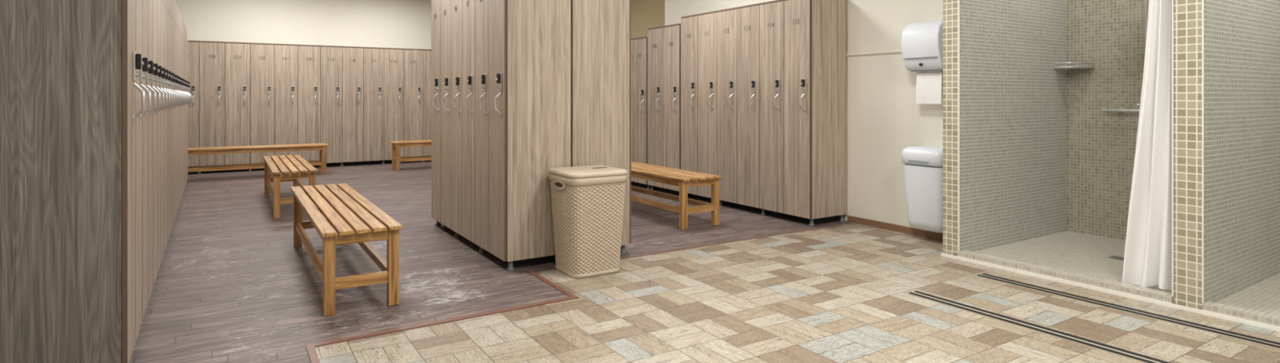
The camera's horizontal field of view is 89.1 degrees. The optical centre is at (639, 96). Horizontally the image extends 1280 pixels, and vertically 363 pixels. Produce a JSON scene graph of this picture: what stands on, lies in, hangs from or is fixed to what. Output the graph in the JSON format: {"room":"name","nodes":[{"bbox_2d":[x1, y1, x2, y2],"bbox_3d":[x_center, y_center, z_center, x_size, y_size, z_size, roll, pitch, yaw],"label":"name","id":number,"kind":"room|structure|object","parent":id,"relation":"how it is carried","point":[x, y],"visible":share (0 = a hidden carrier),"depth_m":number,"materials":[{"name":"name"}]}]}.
{"room":"locker room","nodes":[
{"label":"locker room","id":0,"kind":"room"},
{"bbox_2d":[174,0,431,49],"bbox_3d":[-4.654,-0.350,11.432,6.450,3.000,0.100,0,0,-32],"label":"wall","id":1,"kind":"structure","parent":0,"point":[386,24],"depth_m":10.85,"materials":[{"name":"beige paint"}]},
{"bbox_2d":[129,161,1279,362],"bbox_3d":[-0.607,1.185,5.591,7.050,0.130,14.100,0,0,-32],"label":"floor","id":2,"kind":"structure","parent":0,"point":[232,285],"depth_m":3.67,"materials":[{"name":"tile"}]},
{"bbox_2d":[187,143,328,174],"bbox_3d":[-5.599,0.932,9.166,2.150,0.435,0.380,0,0,-32],"label":"wooden bench","id":3,"kind":"object","parent":2,"relation":"on","point":[322,148],"visible":0.56,"depth_m":9.13,"materials":[{"name":"brown wood"}]},
{"bbox_2d":[262,155,317,218],"bbox_3d":[-3.787,0.930,6.982,0.380,0.440,1.950,0,0,-32],"label":"wooden bench","id":4,"kind":"object","parent":2,"relation":"on","point":[299,168],"visible":0.9,"depth_m":6.39,"materials":[{"name":"brown wood"}]},
{"bbox_2d":[187,40,431,173],"bbox_3d":[-4.986,0.165,10.813,5.176,1.971,0.531,0,0,-32],"label":"lockers","id":5,"kind":"object","parent":2,"relation":"on","point":[355,101],"visible":0.66,"depth_m":10.36,"materials":[{"name":"laminate"}]},
{"bbox_2d":[290,183,402,316],"bbox_3d":[-2.021,0.930,4.330,0.400,0.440,2.060,0,0,-32],"label":"wooden bench","id":6,"kind":"object","parent":2,"relation":"on","point":[359,221],"visible":1,"depth_m":3.63,"materials":[{"name":"brown wood"}]},
{"bbox_2d":[389,139,431,170],"bbox_3d":[-3.044,0.932,10.663,1.950,0.435,0.380,0,0,-32],"label":"wooden bench","id":7,"kind":"object","parent":2,"relation":"on","point":[396,158],"visible":0.47,"depth_m":10.19,"materials":[{"name":"brown wood"}]},
{"bbox_2d":[306,270,578,362],"bbox_3d":[0.302,1.147,1.374,1.382,0.006,6.000,0,0,-32],"label":"trim","id":8,"kind":"structure","parent":2,"relation":"on","point":[313,355],"depth_m":3.31,"materials":[{"name":"silver metal"}]},
{"bbox_2d":[431,0,570,271],"bbox_3d":[-1.188,0.112,5.135,0.521,2.076,1.838,0,0,-32],"label":"lockers","id":9,"kind":"object","parent":2,"relation":"on","point":[500,69],"visible":0.97,"depth_m":4.45,"materials":[{"name":"laminate"}]},
{"bbox_2d":[547,164,627,279],"bbox_3d":[-0.348,0.813,4.299,0.427,0.674,0.413,0,0,-32],"label":"laundry hamper","id":10,"kind":"object","parent":2,"relation":"on","point":[587,202],"visible":1,"depth_m":4.15,"materials":[{"name":"beige plastic"}]},
{"bbox_2d":[570,0,631,253],"bbox_3d":[-0.735,0.112,5.421,0.521,2.076,1.838,0,0,-32],"label":"lockers","id":11,"kind":"object","parent":2,"relation":"on","point":[601,29],"visible":0.4,"depth_m":4.64,"materials":[{"name":"laminate"}]},
{"bbox_2d":[631,36,656,190],"bbox_3d":[-0.078,0.207,8.623,0.526,1.886,1.308,0,0,-32],"label":"lockers","id":12,"kind":"object","parent":2,"relation":"on","point":[638,45],"visible":0.2,"depth_m":8.11,"materials":[{"name":"laminate"}]},
{"bbox_2d":[647,22,689,195],"bbox_3d":[0.457,0.160,7.777,0.526,1.981,0.688,0,0,-32],"label":"lockers","id":13,"kind":"object","parent":2,"relation":"on","point":[664,42],"visible":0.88,"depth_m":7.64,"materials":[{"name":"laminate"}]},
{"bbox_2d":[631,161,722,230],"bbox_3d":[0.047,0.930,6.466,0.430,0.440,1.900,0,0,-32],"label":"wooden bench","id":14,"kind":"object","parent":2,"relation":"on","point":[684,179],"visible":0.56,"depth_m":5.81,"materials":[{"name":"brown wood"}]},
{"bbox_2d":[620,227,822,259],"bbox_3d":[0.707,1.148,5.114,2.060,0.004,0.020,0,0,-32],"label":"trim","id":15,"kind":"structure","parent":2,"relation":"on","point":[816,228],"depth_m":5.03,"materials":[{"name":"silver metal"}]},
{"bbox_2d":[680,0,847,226],"bbox_3d":[1.165,0.124,6.657,0.526,2.051,1.958,0,0,-32],"label":"lockers","id":16,"kind":"object","parent":2,"relation":"on","point":[764,85],"visible":0.97,"depth_m":6.15,"materials":[{"name":"laminate"}]},
{"bbox_2d":[907,291,1170,362],"bbox_3d":[2.728,1.146,1.996,0.085,0.008,4.260,0,0,-32],"label":"strip","id":17,"kind":"object","parent":2,"relation":"on","point":[1096,345],"visible":1,"depth_m":3.17,"materials":[{"name":"silver metal"}]},
{"bbox_2d":[1105,255,1124,262],"bbox_3d":[3.299,1.118,4.475,0.120,0.004,0.120,0,0,-32],"label":"floor drain","id":18,"kind":"object","parent":2,"relation":"on","point":[1112,257],"visible":0.77,"depth_m":4.47,"materials":[{"name":"metal"}]},
{"bbox_2d":[958,249,1279,327],"bbox_3d":[3.020,1.123,3.433,0.085,0.055,2.774,0,0,-32],"label":"shower curb","id":19,"kind":"object","parent":2,"relation":"on","point":[1209,306],"visible":0.84,"depth_m":3.78,"materials":[{"name":"tile"}]},
{"bbox_2d":[976,273,1279,349],"bbox_3d":[3.319,1.146,2.371,0.085,0.008,4.260,0,0,-32],"label":"strip","id":20,"kind":"object","parent":2,"relation":"on","point":[1146,314],"visible":1,"depth_m":3.42,"materials":[{"name":"black rubber"}]},
{"bbox_2d":[631,0,942,233],"bbox_3d":[0.376,-0.350,9.052,0.690,3.000,9.300,0,0,-32],"label":"wall","id":21,"kind":"structure","parent":0,"point":[885,118],"depth_m":5.69,"materials":[{"name":"beige paint"}]},
{"bbox_2d":[846,49,902,56],"bbox_3d":[1.439,-0.380,6.707,0.020,0.030,4.200,0,0,-32],"label":"trim","id":22,"kind":"structure","parent":21,"relation":"attached to","point":[895,51],"depth_m":5.71,"materials":[{"name":"beige paint"}]},
{"bbox_2d":[847,215,942,240],"bbox_3d":[2.236,1.123,5.448,0.018,0.055,1.220,0,0,-32],"label":"baseboard","id":23,"kind":"structure","parent":21,"relation":"attached to","point":[937,236],"depth_m":5.53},
{"bbox_2d":[901,146,942,232],"bbox_3d":[2.282,0.733,5.152,0.252,0.655,0.358,0,0,-32],"label":"waste bin","id":24,"kind":"object","parent":21,"relation":"attached to","point":[922,167],"visible":0.74,"depth_m":5.08,"materials":[{"name":"white plastic"}]},
{"bbox_2d":[901,19,942,103],"bbox_3d":[2.287,-0.271,5.169,0.226,0.662,0.325,0,0,-32],"label":"paper towel dispenser","id":25,"kind":"object","parent":21,"relation":"attached to","point":[922,42],"visible":0.93,"depth_m":5.12,"materials":[{"name":"white plastic"}]},
{"bbox_2d":[942,0,1066,256],"bbox_3d":[2.873,-0.350,5.056,1.540,3.000,0.124,0,0,-32],"label":"wall","id":26,"kind":"structure","parent":0,"point":[1013,96],"depth_m":4.91,"materials":[{"name":"tile"}]},
{"bbox_2d":[958,0,959,251],"bbox_3d":[2.253,-0.378,4.590,0.008,2.944,0.006,0,0,-32],"label":"trim","id":27,"kind":"structure","parent":26,"relation":"attached to","point":[958,0],"depth_m":4.59,"materials":[{"name":"tile"}]},
{"bbox_2d":[1066,0,1148,239],"bbox_3d":[4.343,-0.350,4.266,0.100,3.000,3.030,0,0,-32],"label":"wall","id":28,"kind":"structure","parent":0,"point":[1109,34],"depth_m":5.20,"materials":[{"name":"beige tile"}]},
{"bbox_2d":[1054,62,1094,68],"bbox_3d":[3.524,-0.252,5.268,0.209,0.046,0.209,0,0,-32],"label":"shower shelf","id":29,"kind":"object","parent":28,"relation":"attached to","point":[1066,63],"visible":1,"depth_m":5.22,"materials":[{"name":"metal"}]},
{"bbox_2d":[1102,0,1147,113],"bbox_3d":[3.635,-0.427,4.895,0.424,1.123,0.379,0,0,-32],"label":"shower mixer","id":30,"kind":"object","parent":28,"relation":"attached to","point":[1120,110],"visible":0.48,"depth_m":4.90,"materials":[{"name":"metal"}]},
{"bbox_2d":[1173,0,1279,310],"bbox_3d":[3.599,-0.350,3.908,1.540,3.000,0.130,0,0,-32],"label":"wall","id":31,"kind":"structure","parent":0,"point":[1242,37],"depth_m":3.62,"materials":[{"name":"tile"}]},
{"bbox_2d":[941,253,1279,332],"bbox_3d":[2.947,1.140,3.460,0.010,0.020,2.900,0,0,-32],"label":"trim","id":32,"kind":"structure","parent":31,"relation":"attached to","point":[1065,282],"depth_m":3.71,"materials":[{"name":"paint"}]},
{"bbox_2d":[1122,0,1172,290],"bbox_3d":[2.695,0.099,4.141,0.097,2.026,1.227,0,0,-32],"label":"shower curtain","id":33,"kind":"object","parent":31,"relation":"hanging from","point":[1148,255],"visible":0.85,"depth_m":3.74,"materials":[{"name":"white fabric"}]},
{"bbox_2d":[1172,0,1173,297],"bbox_3d":[2.911,-0.378,3.550,0.008,2.944,0.006,0,0,-32],"label":"trim","id":34,"kind":"structure","parent":31,"relation":"attached to","point":[1172,0],"depth_m":3.55,"materials":[{"name":"tile"}]},
{"bbox_2d":[1201,0,1204,302],"bbox_3d":[2.980,-0.378,3.440,0.008,2.944,0.006,0,0,-32],"label":"trim","id":35,"kind":"structure","parent":31,"relation":"attached to","point":[1202,1],"depth_m":3.44,"materials":[{"name":"tile"}]}
]}

